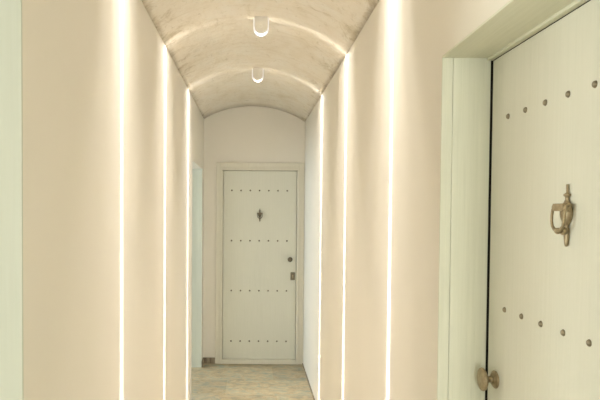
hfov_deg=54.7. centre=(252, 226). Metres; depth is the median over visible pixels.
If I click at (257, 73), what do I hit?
ceiling light
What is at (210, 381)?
floor
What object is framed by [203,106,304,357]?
wall
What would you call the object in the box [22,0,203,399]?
wall
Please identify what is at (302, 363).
baseboard
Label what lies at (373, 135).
wall
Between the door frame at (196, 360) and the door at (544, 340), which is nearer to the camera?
the door at (544, 340)
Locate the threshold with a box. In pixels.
[222,358,295,363]
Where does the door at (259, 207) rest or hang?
in the wall at (247, 134)
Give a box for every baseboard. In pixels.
[201,357,214,366]
[302,363,314,399]
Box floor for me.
[191,363,312,399]
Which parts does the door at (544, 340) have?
knob, strike plate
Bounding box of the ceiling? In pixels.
[141,0,378,121]
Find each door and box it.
[223,171,296,358]
[477,0,599,399]
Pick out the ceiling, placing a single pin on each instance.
(214, 46)
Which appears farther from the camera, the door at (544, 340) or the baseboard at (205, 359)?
the baseboard at (205, 359)
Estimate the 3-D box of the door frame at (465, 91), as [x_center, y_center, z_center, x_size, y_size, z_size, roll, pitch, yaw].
[0.678,0.566,1.315,0.255,2.110,0.822,0,2,0]
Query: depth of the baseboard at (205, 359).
6.23 m
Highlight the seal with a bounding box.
[485,0,590,399]
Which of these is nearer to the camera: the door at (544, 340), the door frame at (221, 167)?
the door at (544, 340)
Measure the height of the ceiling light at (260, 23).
0.114 m
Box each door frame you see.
[0,0,23,399]
[191,169,201,367]
[215,162,304,364]
[437,0,588,399]
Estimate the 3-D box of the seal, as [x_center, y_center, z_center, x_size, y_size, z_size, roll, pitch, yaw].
[0.702,0.543,1.315,0.019,2.036,0.810,0,2,0]
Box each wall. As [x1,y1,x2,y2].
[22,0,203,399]
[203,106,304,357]
[303,0,509,399]
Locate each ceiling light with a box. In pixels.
[252,68,263,81]
[253,16,268,36]
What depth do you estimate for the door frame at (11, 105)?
1.32 m
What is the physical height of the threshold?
0.047 m

